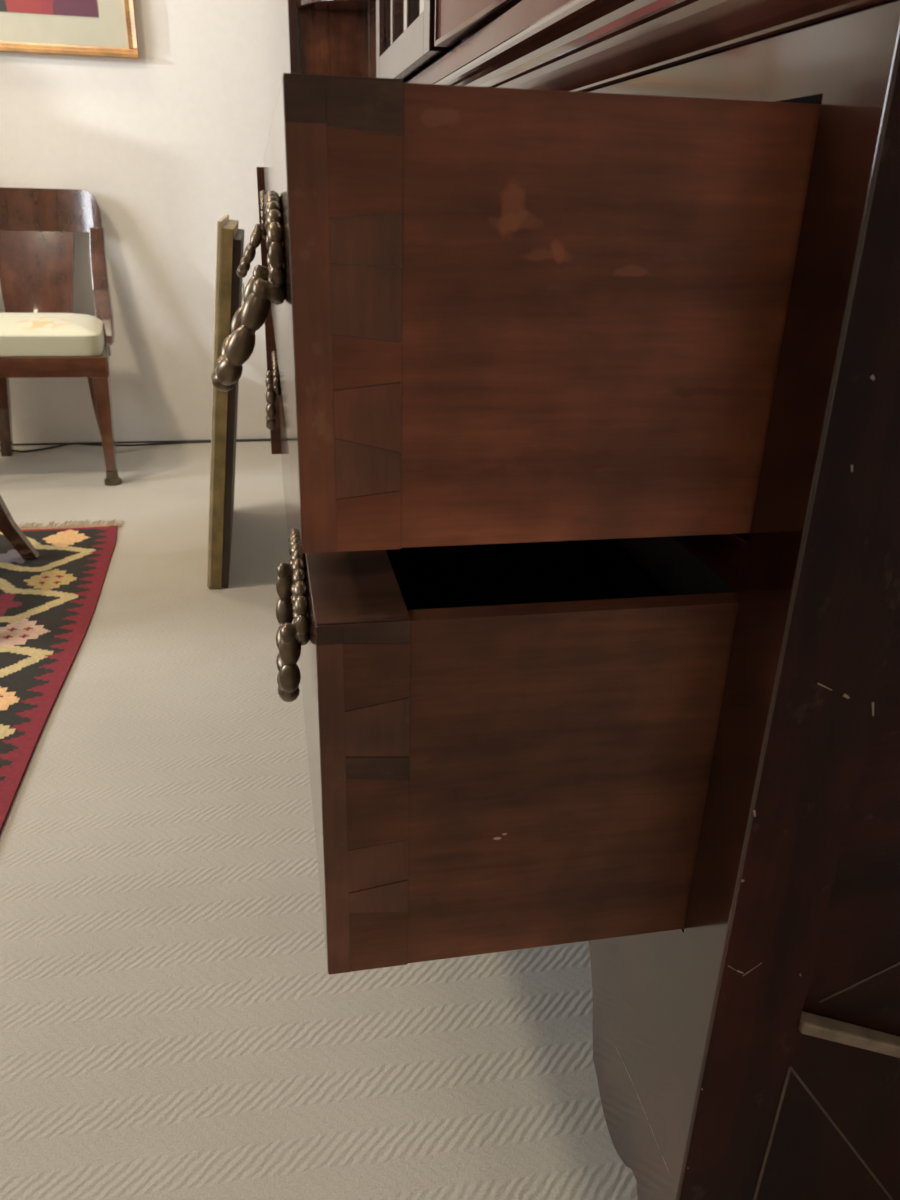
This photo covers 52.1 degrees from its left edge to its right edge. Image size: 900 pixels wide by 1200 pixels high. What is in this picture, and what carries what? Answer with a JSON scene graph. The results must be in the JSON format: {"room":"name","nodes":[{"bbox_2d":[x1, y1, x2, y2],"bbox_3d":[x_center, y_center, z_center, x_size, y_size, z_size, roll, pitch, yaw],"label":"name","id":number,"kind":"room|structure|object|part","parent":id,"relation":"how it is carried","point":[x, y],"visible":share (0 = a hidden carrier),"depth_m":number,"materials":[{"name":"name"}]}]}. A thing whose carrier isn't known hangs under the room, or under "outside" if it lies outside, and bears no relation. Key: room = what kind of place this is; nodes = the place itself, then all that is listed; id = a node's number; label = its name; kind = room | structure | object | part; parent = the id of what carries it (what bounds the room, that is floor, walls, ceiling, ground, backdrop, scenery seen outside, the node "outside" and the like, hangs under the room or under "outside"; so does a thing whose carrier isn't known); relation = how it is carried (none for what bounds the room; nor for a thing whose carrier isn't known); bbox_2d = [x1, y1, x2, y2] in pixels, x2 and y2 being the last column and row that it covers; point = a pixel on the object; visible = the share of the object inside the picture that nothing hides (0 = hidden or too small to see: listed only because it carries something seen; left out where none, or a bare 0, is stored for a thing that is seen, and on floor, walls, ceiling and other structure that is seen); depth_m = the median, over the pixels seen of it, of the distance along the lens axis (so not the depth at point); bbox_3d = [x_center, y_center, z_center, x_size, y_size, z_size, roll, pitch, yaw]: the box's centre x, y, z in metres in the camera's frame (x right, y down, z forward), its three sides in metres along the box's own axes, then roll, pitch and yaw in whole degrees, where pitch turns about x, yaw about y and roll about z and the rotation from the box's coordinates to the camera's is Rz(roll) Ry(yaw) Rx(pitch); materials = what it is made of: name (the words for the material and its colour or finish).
{"room":"living room","nodes":[
{"label":"living room","id":0,"kind":"room"},
{"bbox_2d":[104,469,121,485],"bbox_3d":[-1.087,-0.396,2.967,0.054,0.044,0.053,-3,24,-11],"label":"chair foot","id":1,"kind":"object","parent":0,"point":[112,478],"depth_m":2.95,"materials":[{"name":"gold metal"}]},
{"bbox_2d":[0,0,289,443],"bbox_3d":[-1.739,-1.837,2.840,4.020,2.750,0.100,-3,24,-11],"label":"wall","id":2,"kind":"structure","parent":0,"point":[170,141],"depth_m":3.12,"materials":[{"name":"white paint"}]},
{"bbox_2d":[0,0,138,58],"bbox_3d":[-1.450,-2.048,2.732,0.934,0.722,0.032,-3,24,-11],"label":"wall picture","id":3,"kind":"object","parent":2,"relation":"attached to","point":[98,28],"visible":1,"depth_m":2.89,"materials":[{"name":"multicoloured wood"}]},
{"bbox_2d":[0,0,97,16],"bbox_3d":[-1.449,-2.045,2.731,0.714,0.506,0.001,-3,24,-11],"label":"print","id":4,"kind":"object","parent":3,"relation":"attached to","point":[8,8],"depth_m":2.86},
{"bbox_3d":[-1.459,-1.729,2.871,0.934,0.026,0.032,-3,24,-11],"label":"frame rail","id":5,"kind":"part","parent":3,"relation":"part of","materials":[{"name":"brown wood"}]},
{"bbox_3d":[-1.004,-2.072,2.816,0.026,0.670,0.030,-3,24,-11],"label":"frame rail","id":6,"kind":"part","parent":3,"relation":"part of","materials":[{"name":"brown wood"}]},
{"bbox_2d":[13,439,253,444],"bbox_3d":[-1.765,-0.560,3.344,3.820,0.006,0.004,-3,24,-11],"label":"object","id":7,"kind":"structure","parent":2,"relation":"attached to","point":[236,439],"depth_m":3.45,"materials":[{"name":"black"}]},
{"bbox_2d":[0,441,637,1199],"bbox_3d":[-1.222,0.628,0.780,4.020,0.080,5.960,-3,24,-11],"label":"floor","id":8,"kind":"structure","parent":0,"point":[175,1024],"depth_m":1.13,"materials":[{"name":"carpet"}]},
{"bbox_2d":[0,187,121,485],"bbox_3d":[-1.353,-0.861,2.986,0.524,0.866,0.561,-3,24,-11],"label":"dining chair","id":9,"kind":"object","parent":8,"relation":"on","point":[41,336],"visible":1,"depth_m":3.06,"materials":[{"name":"brown wood"}]},
{"bbox_3d":[-1.540,-0.665,3.179,0.063,0.342,0.046,-3,24,-11],"label":"leg","id":10,"kind":"part","parent":9,"relation":"part of","materials":[{"name":"brown wood"}]},
{"bbox_3d":[-1.387,-1.291,3.050,0.446,0.131,0.090,-3,24,-11],"label":"crest rail","id":11,"kind":"part","parent":9,"relation":"part of","materials":[{"name":"brown wood"}]},
{"bbox_3d":[-1.341,-0.854,2.925,0.489,0.096,0.414,-3,24,-11],"label":"seat","id":12,"kind":"part","parent":9,"relation":"part of","materials":[{"name":"fabric"}]},
{"bbox_3d":[-1.306,-0.704,2.781,0.524,0.060,0.035,-3,24,-11],"label":"seat rail","id":13,"kind":"part","parent":9,"relation":"part of","materials":[{"name":"brown wood"}]},
{"bbox_3d":[-1.156,-1.040,3.046,0.055,0.348,0.263,-6,25,-16],"label":"post","id":14,"kind":"part","parent":9,"relation":"part of","materials":[{"name":"brown wood"}]},
{"bbox_3d":[-1.227,-0.682,3.238,0.063,0.342,0.046,-3,24,-11],"label":"leg","id":15,"kind":"part","parent":9,"relation":"part of","materials":[{"name":"brown wood"}]},
{"bbox_3d":[-1.080,-0.555,2.902,0.046,0.298,0.046,-3,24,-11],"label":"leg","id":16,"kind":"part","parent":9,"relation":"part of","materials":[{"name":"brown wood"}]},
{"bbox_3d":[-1.126,-0.794,2.998,0.028,0.060,0.365,-6,25,-18],"label":"seat rail","id":17,"kind":"part","parent":9,"relation":"part of","materials":[{"name":"brown wood"}]},
{"bbox_2d":[0,518,122,833],"bbox_3d":[-1.324,0.185,1.673,1.191,0.007,1.966,-3,24,-11],"label":"rug","id":18,"kind":"object","parent":8,"relation":"on","point":[48,602],"visible":0.88,"depth_m":2.01,"materials":[{"name":"fabric"}]},
{"bbox_2d":[0,495,38,558],"bbox_3d":[-1.311,-0.395,1.909,0.642,0.866,0.524,-3,24,-11],"label":"dining chair","id":19,"kind":"object","parent":18,"relation":"on","point":[9,528],"visible":1,"depth_m":2.31,"materials":[{"name":"brown wood"}]},
{"bbox_2d":[0,439,270,451],"bbox_3d":[-1.333,-0.561,3.370,1.877,0.009,0.102,-3,24,-11],"label":"power cable","id":20,"kind":"object","parent":8,"relation":"on","point":[254,439],"visible":0.74,"depth_m":3.41,"materials":[{"name":"black plastic"}]},
{"bbox_2d":[207,214,243,588],"bbox_3d":[-0.564,-0.523,2.324,0.130,0.819,0.600,-3,24,-11],"label":"framed panel","id":21,"kind":"object","parent":8,"relation":"on","point":[230,239],"visible":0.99,"depth_m":2.08,"materials":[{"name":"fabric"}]},
{"bbox_2d":[256,167,280,453],"bbox_3d":[-0.009,-0.477,2.073,0.787,0.967,0.497,-3,24,-11],"label":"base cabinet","id":22,"kind":"object","parent":8,"relation":"on","point":[269,330],"visible":0.02,"depth_m":1.82,"materials":[{"name":"brown wood"}]},
{"bbox_2d":[287,0,375,77],"bbox_3d":[-0.375,-1.459,3.064,0.279,1.950,0.245,-3,24,-11],"label":"corner shelves","id":23,"kind":"object","parent":8,"relation":"on","point":[327,37],"visible":0.07,"depth_m":3.00,"materials":[{"name":"brown wood"}]},
{"bbox_3d":[-0.517,-1.494,3.133,0.028,1.950,0.040,-3,24,-11],"label":"post","id":24,"kind":"part","parent":23,"relation":"part of","materials":[{"name":"brown wood"}]},
{"bbox_3d":[-0.356,-1.866,2.875,0.228,0.018,0.215,-3,24,-11],"label":"shelf","id":25,"kind":"part","parent":23,"relation":"part of","materials":[{"name":"brown wood"}]},
{"bbox_3d":[-0.247,-1.465,3.086,0.020,1.950,0.240,-3,24,-11],"label":"panel","id":26,"kind":"part","parent":23,"relation":"part of","materials":[{"name":"brown wood"}]},
{"bbox_2d":[407,0,899,1199],"bbox_3d":[0.251,-0.260,1.462,0.524,1.075,1.864,-3,24,-11],"label":"base cabinet","id":27,"kind":"object","parent":8,"relation":"on","point":[750,1049],"visible":0.64,"depth_m":0.61,"materials":[{"name":"brown wood"}]},
{"bbox_2d":[376,0,521,82],"bbox_3d":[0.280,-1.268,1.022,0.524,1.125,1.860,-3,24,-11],"label":"door","id":28,"kind":"structure","parent":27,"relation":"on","point":[412,35],"depth_m":1.49,"materials":[{"name":"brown wood"}]},
{"bbox_3d":[-0.104,-1.520,1.651,0.002,0.928,0.166,-3,24,-11],"label":"pane","id":29,"kind":"part","parent":28,"relation":"part of","materials":[{"name":"clear glass"}]},
{"bbox_3d":[-0.069,-1.447,1.487,0.002,0.928,0.166,-3,24,-11],"label":"pane","id":30,"kind":"part","parent":28,"relation":"part of","materials":[{"name":"clear glass"}]},
{"bbox_3d":[-0.071,-1.447,1.486,0.022,1.050,0.661,-3,24,-11],"label":"door","id":31,"kind":"part","parent":28,"relation":"part of","materials":[{"name":"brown wood"}]},
{"bbox_3d":[-0.034,-1.373,1.322,0.002,0.928,0.166,-3,24,-11],"label":"pane","id":32,"kind":"part","parent":28,"relation":"part of","materials":[{"name":"clear glass"}]},
{"bbox_3d":[0.118,-1.610,1.853,0.500,1.075,0.035,-3,24,-11],"label":"panel","id":33,"kind":"part","parent":28,"relation":"part of","materials":[{"name":"brown wood"}]},
{"bbox_3d":[0.116,-1.082,0.668,0.004,1.050,1.079,-4,24,-13],"label":"bead moulding","id":34,"kind":"part","parent":28,"relation":"part of","materials":[{"name":"brown wood"}]},
{"bbox_3d":[0.127,-1.083,0.670,0.018,1.050,1.079,-4,24,-13],"label":"door","id":35,"kind":"part","parent":28,"relation":"part of","materials":[{"name":"brown wood"}]},
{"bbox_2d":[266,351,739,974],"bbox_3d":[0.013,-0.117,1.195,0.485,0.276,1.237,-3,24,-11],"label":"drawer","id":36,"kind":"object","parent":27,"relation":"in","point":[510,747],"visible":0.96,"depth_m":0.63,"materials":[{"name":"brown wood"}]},
{"bbox_3d":[-0.114,-0.013,0.712,0.002,0.060,0.150,-3,24,-11],"label":"handle","id":37,"kind":"part","parent":36,"relation":"part of","materials":[{"name":"brown metal"}]},
{"bbox_2d":[211,73,820,552],"bbox_3d":[0.002,-0.394,1.070,0.512,0.241,1.236,-3,24,-11],"label":"drawer","id":38,"kind":"object","parent":27,"relation":"in","point":[500,315],"visible":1,"depth_m":0.50,"materials":[{"name":"brown wood"}]},
{"bbox_3d":[-0.113,-0.234,0.613,0.002,0.060,0.150,-3,24,-11],"label":"handle","id":39,"kind":"part","parent":38,"relation":"part of","materials":[{"name":"brown metal"}]},
{"bbox_3d":[0.028,-0.672,1.232,0.046,0.067,1.864,-3,24,-11],"label":"waist moulding","id":40,"kind":"part","parent":27,"relation":"part of","materials":[{"name":"brown wood"}]},
{"bbox_3d":[0.080,-0.268,1.145,0.021,0.035,1.244,-3,24,-11],"label":"rail","id":41,"kind":"part","parent":27,"relation":"part of","materials":[{"name":"brown wood"}]},
{"bbox_3d":[0.074,-0.085,1.227,0.022,0.934,1.358,-3,24,-11],"label":"frame","id":42,"kind":"part","parent":27,"relation":"part of","materials":[{"name":"brown wood"}]},
{"bbox_3d":[0.086,-0.528,1.033,0.022,0.034,1.358,-3,24,-11],"label":"rail","id":43,"kind":"part","parent":27,"relation":"part of","materials":[{"name":"brown wood"}]},
{"bbox_3d":[0.428,0.449,0.793,0.356,0.323,0.017,-3,24,-11],"label":"panel","id":44,"kind":"part","parent":27,"relation":"part of","materials":[{"name":"brown wood"}]},
{"bbox_3d":[0.432,0.383,0.755,0.356,0.179,0.014,-3,24,-11],"label":"bead moulding","id":45,"kind":"part","parent":27,"relation":"part of","materials":[{"name":"beige wood"}]},
{"bbox_3d":[0.437,0.113,0.649,0.356,0.746,0.010,-3,24,-11],"label":"panel","id":46,"kind":"part","parent":27,"relation":"part of","materials":[{"name":"brown wood"}]}
]}

